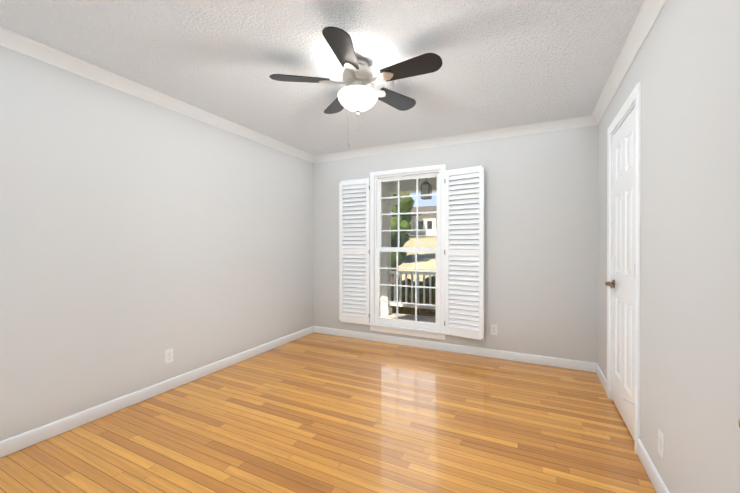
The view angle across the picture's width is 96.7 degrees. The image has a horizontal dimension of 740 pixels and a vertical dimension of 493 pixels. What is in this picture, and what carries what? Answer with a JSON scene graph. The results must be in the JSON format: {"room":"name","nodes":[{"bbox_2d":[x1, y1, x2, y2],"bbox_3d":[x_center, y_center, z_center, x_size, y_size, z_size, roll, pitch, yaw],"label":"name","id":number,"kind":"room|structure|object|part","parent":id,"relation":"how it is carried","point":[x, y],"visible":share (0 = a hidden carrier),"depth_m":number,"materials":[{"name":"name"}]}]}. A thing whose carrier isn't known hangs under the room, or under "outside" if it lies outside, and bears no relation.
{"room":"empty bedroom","nodes":[
{"label":"empty bedroom","id":0,"kind":"room"},
{"bbox_2d":[0,45,312,440],"bbox_3d":[-1.720,-0.014,2.825,0.160,2.420,4.240,0,0,26],"label":"wall","id":1,"kind":"structure","parent":0,"point":[139,236],"depth_m":2.44,"materials":[{"name":"grey paint"}]},
{"bbox_2d":[0,326,311,457],"bbox_3d":[-1.642,1.148,2.791,0.014,0.089,3.920,0,0,26],"label":"baseboard","id":2,"kind":"structure","parent":1,"relation":"attached to","point":[10,445],"depth_m":2.43,"materials":[{"name":"white paint"}]},
{"bbox_2d":[0,27,315,162],"bbox_3d":[-1.621,-1.185,2.772,0.059,0.078,3.920,0,0,26],"label":"crown molding","id":3,"kind":"structure","parent":1,"relation":"attached to","point":[11,40],"depth_m":2.42,"materials":[{"name":"white paint"}]},
{"bbox_2d":[165,348,172,363],"bbox_3d":[-1.671,0.911,2.738,0.007,0.115,0.070,0,0,26],"label":"electrical outlet","id":4,"kind":"object","parent":1,"relation":"attached to","point":[168,355],"visible":1,"depth_m":2.73,"materials":[{"name":"white plastic"}]},
{"bbox_2d":[0,0,644,155],"bbox_3d":[-0.181,-1.281,2.063,3.590,0.120,4.240,0,0,26],"label":"ceiling","id":5,"kind":"structure","parent":0,"point":[509,63],"depth_m":2.08,"materials":[{"name":"white paint"}]},
{"bbox_2d":[269,26,441,148],"bbox_3d":[-0.047,-0.929,2.171,1.059,0.585,1.093,0,0,26],"label":"ceiling fan","id":6,"kind":"object","parent":5,"relation":"hanging from","point":[357,94],"visible":1,"depth_m":2.09,"materials":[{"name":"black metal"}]},
{"bbox_3d":[-0.082,-0.956,2.194,0.268,0.100,0.268,0,0,26],"label":"lamp shade","id":7,"kind":"part","parent":6,"relation":"part of","materials":[{"name":"white glass"}]},
{"bbox_2d":[0,333,655,492],"bbox_3d":[-0.181,1.259,2.074,3.590,0.120,4.240,0,0,26],"label":"floor","id":8,"kind":"structure","parent":0,"point":[317,413],"depth_m":2.10,"materials":[{"name":"brown wood"}]},
{"bbox_2d":[313,125,597,362],"bbox_3d":[0.719,-0.019,3.899,3.270,2.420,0.160,0,0,26],"label":"wall","id":9,"kind":"structure","parent":0,"point":[541,244],"depth_m":3.39,"materials":[{"name":"grey paint"}]},
{"bbox_2d":[368,323,445,339],"bbox_3d":[0.428,1.014,3.946,0.980,0.094,0.060,0,0,26],"label":"window sill","id":10,"kind":"structure","parent":9,"relation":"attached to","point":[425,333],"depth_m":3.92,"materials":[{"name":"white paint"}]},
{"bbox_2d":[375,170,440,330],"bbox_3d":[0.466,0.044,4.019,0.839,1.844,0.149,0,0,26],"label":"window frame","id":11,"kind":"structure","parent":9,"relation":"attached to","point":[376,201],"depth_m":3.95,"materials":[{"name":"white paint"}]},
{"bbox_2d":[339,164,483,339],"bbox_3d":[0.422,0.029,3.947,1.823,1.925,0.177,0,0,26],"label":"window","id":12,"kind":"structure","parent":9,"relation":"in","point":[442,167],"depth_m":3.94,"materials":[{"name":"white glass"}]},
{"bbox_2d":[342,184,365,317],"bbox_3d":[-0.202,0.055,4.245,0.348,1.697,0.032,0,0,26],"label":"louvres","id":13,"kind":"object","parent":12,"relation":"attached to","point":[354,294],"visible":0.94,"depth_m":4.24,"materials":[{"name":"white paint"}]},
{"bbox_3d":[-0.202,0.065,4.245,0.440,1.850,0.027,0,0,26],"label":"left window shutter stiles","id":14,"kind":"part","parent":12,"relation":"part of","materials":[{"name":"white wood"}]},
{"bbox_3d":[0.441,0.484,3.970,0.802,0.922,0.032,0,0,26],"label":"window sash","id":15,"kind":"part","parent":12,"relation":"part of","materials":[{"name":"white wood"}]},
{"bbox_3d":[0.441,0.478,3.970,0.726,0.834,0.003,0,0,26],"label":"sash glass","id":16,"kind":"part","parent":12,"relation":"part of","materials":[{"name":"clear glass"}]},
{"bbox_3d":[0.461,-0.398,4.007,0.802,0.924,0.032,0,0,26],"label":"window sash","id":17,"kind":"part","parent":12,"relation":"part of","materials":[{"name":"white wood"}]},
{"bbox_3d":[0.461,-0.404,4.007,0.726,0.836,0.003,0,0,26],"label":"sash glass","id":18,"kind":"part","parent":12,"relation":"part of","materials":[{"name":"clear glass"}]},
{"bbox_2d":[449,173,478,331],"bbox_3d":[1.029,0.058,3.602,0.338,1.697,0.032,0,0,35],"label":"louvres","id":19,"kind":"object","parent":12,"relation":"attached to","point":[463,305],"visible":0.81,"depth_m":3.60,"materials":[{"name":"white paint"}]},
{"bbox_3d":[1.029,0.068,3.602,0.430,1.850,0.027,0,0,35],"label":"right window shutter stiles","id":20,"kind":"part","parent":12,"relation":"part of","materials":[{"name":"white wood"}]},
{"bbox_2d":[312,326,591,371],"bbox_3d":[0.694,1.144,3.819,3.240,0.089,0.014,0,0,26],"label":"baseboard","id":21,"kind":"structure","parent":9,"relation":"attached to","point":[484,352],"depth_m":3.64,"materials":[{"name":"white paint"}]},
{"bbox_2d":[316,116,591,162],"bbox_3d":[0.671,-1.189,3.796,3.150,0.078,0.059,0,0,26],"label":"crown molding","id":22,"kind":"structure","parent":9,"relation":"attached to","point":[577,122],"depth_m":3.61,"materials":[{"name":"white paint"}]},
{"bbox_2d":[491,324,497,334],"bbox_3d":[1.324,0.888,3.512,0.070,0.115,0.007,0,0,26],"label":"electrical outlet","id":23,"kind":"object","parent":9,"relation":"attached to","point":[494,328],"visible":1,"depth_m":3.51,"materials":[{"name":"white plastic"}]},
{"bbox_2d":[597,0,739,492],"bbox_3d":[1.358,-0.008,1.312,0.160,2.420,4.240,0,0,26],"label":"wall","id":24,"kind":"structure","parent":0,"point":[684,69],"depth_m":1.31,"materials":[{"name":"grey paint"}]},
{"bbox_2d":[592,362,606,393],"bbox_3d":[2.025,1.148,2.871,0.014,0.089,0.502,0,0,26],"label":"baseboard","id":25,"kind":"structure","parent":24,"relation":"attached to","point":[596,369],"depth_m":2.90,"materials":[{"name":"white paint"}]},
{"bbox_2d":[612,107,634,438],"bbox_3d":[1.755,0.166,2.254,0.037,2.040,0.667,0,0,26],"label":"closet door","id":26,"kind":"structure","parent":24,"relation":"in","point":[623,295],"depth_m":2.23,"materials":[{"name":"white paint"}]},
{"bbox_2d":[605,279,614,288],"bbox_3d":[1.818,0.285,2.485,0.057,0.068,0.141,0,0,26],"label":"handle","id":27,"kind":"object","parent":26,"relation":"attached to","point":[610,284],"visible":1,"depth_m":2.49,"materials":[{"name":"gold metal"}]},
{"bbox_2d":[607,82,640,453],"bbox_3d":[1.799,0.127,2.232,0.178,2.142,0.834,0,0,26],"label":"trim","id":28,"kind":"structure","parent":24,"relation":"attached to","point":[634,96],"depth_m":1.93,"materials":[{"name":"white paint"}]},
{"bbox_2d":[588,0,666,125],"bbox_3d":[1.259,-1.179,1.356,0.059,0.078,3.920,0,0,26],"label":"crown molding","id":29,"kind":"structure","parent":24,"relation":"attached to","point":[648,14],"depth_m":2.00,"materials":[{"name":"white paint"}]},
{"bbox_2d":[637,439,669,492],"bbox_3d":[0.981,1.156,0.745,0.014,0.089,2.562,0,0,26],"label":"baseboard","id":30,"kind":"structure","parent":24,"relation":"attached to","point":[655,478],"depth_m":1.68,"materials":[{"name":"white paint"}]},
{"bbox_2d":[658,429,663,458],"bbox_3d":[1.393,0.946,1.577,0.007,0.115,0.070,0,0,26],"label":"electrical outlet","id":31,"kind":"object","parent":24,"relation":"attached to","point":[660,443],"visible":1,"depth_m":1.57,"materials":[{"name":"white plastic"}]},
{"label":"outside","id":32,"kind":"structure","parent":0,"visible":0},
{"bbox_2d":[381,313,435,322],"bbox_3d":[-0.252,1.605,5.637,12.000,0.600,2.089,0,0,26],"label":"porch deck","id":33,"kind":"object","parent":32,"point":[412,318],"depth_m":6.04,"materials":[{"name":"grey"}]},
{"bbox_2d":[398,235,436,316],"bbox_3d":[4.912,-0.055,38.800,60.000,3.916,65.900,0,0,26],"label":"lawn","id":34,"kind":"structure","parent":32,"point":[427,255],"depth_m":16.05,"materials":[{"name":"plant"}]},
{"bbox_2d":[391,269,398,283],"bbox_3d":[0.680,1.097,10.255,0.610,1.784,0.515,0,0,26],"label":"trunk","id":35,"kind":"object","parent":34,"relation":"on","point":[392,280],"depth_m":10.14,"materials":[{"name":"brown plant"}]},
{"bbox_2d":[391,226,409,270],"bbox_3d":[0.590,0.051,10.301,1.311,1.406,1.452,0,0,26],"label":"tree","id":36,"kind":"object","parent":35,"relation":"attached to","point":[394,234],"depth_m":9.82,"materials":[{"name":"green plant"}]},
{"bbox_2d":[381,177,436,314],"bbox_3d":[6.020,-1.547,28.693,21.100,5.520,47.052,0,0,26],"label":"building exterior","id":37,"kind":"structure","parent":34,"relation":"on","point":[386,255],"depth_m":6.25,"materials":[{"name":"white paint"}]},
{"bbox_2d":[411,206,436,215],"bbox_3d":[8.708,-5.240,49.672,5.200,1.700,7.800,0,0,26],"label":"house roof","id":38,"kind":"structure","parent":37,"relation":"on","point":[428,208],"depth_m":48.03,"materials":[{"name":"grey"}]},
{"bbox_2d":[418,221,431,228],"bbox_3d":[7.156,-2.927,46.525,3.300,1.300,0.025,0,0,26],"label":"window","id":39,"kind":"structure","parent":37,"relation":"attached to","point":[428,224],"depth_m":46.23,"materials":[{"name":"black glass"}]},
{"bbox_3d":[0.868,-0.846,5.071,0.104,0.195,0.104,0,0,26],"label":"lantern glass","id":40,"kind":"part","parent":37,"relation":"part of","materials":[{"name":"grey"}]},
{"bbox_2d":[391,276,435,316],"bbox_3d":[0.383,1.312,7.903,6.120,1.459,1.544,0,0,26],"label":"bushes","id":41,"kind":"object","parent":34,"relation":"on","point":[432,312],"depth_m":7.24,"materials":[{"name":"green plant"}]},
{"bbox_3d":[-0.207,-1.301,5.715,12.000,0.130,2.289,0,0,26],"label":"soffit","id":42,"kind":"structure","parent":0,"visible":0},
{"bbox_2d":[421,178,431,199],"bbox_3d":[0.868,-0.983,5.070,0.140,0.500,0.140,0,0,26],"label":"lantern","id":43,"kind":"object","parent":42,"relation":"hanging from","point":[425,182],"depth_m":5.04,"materials":[{"name":"black metal"}]},
{"bbox_3d":[1.094,-0.017,15.096,0.657,2.264,0.628,0,0,26],"label":"trunk","id":44,"kind":"object","parent":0,"visible":0},
{"bbox_2d":[391,193,414,232],"bbox_3d":[1.145,-1.375,15.054,2.082,2.070,2.082,0,0,26],"label":"tree","id":45,"kind":"object","parent":44,"relation":"attached to","point":[406,210],"depth_m":14.36,"materials":[{"name":"green plant"}]}
]}

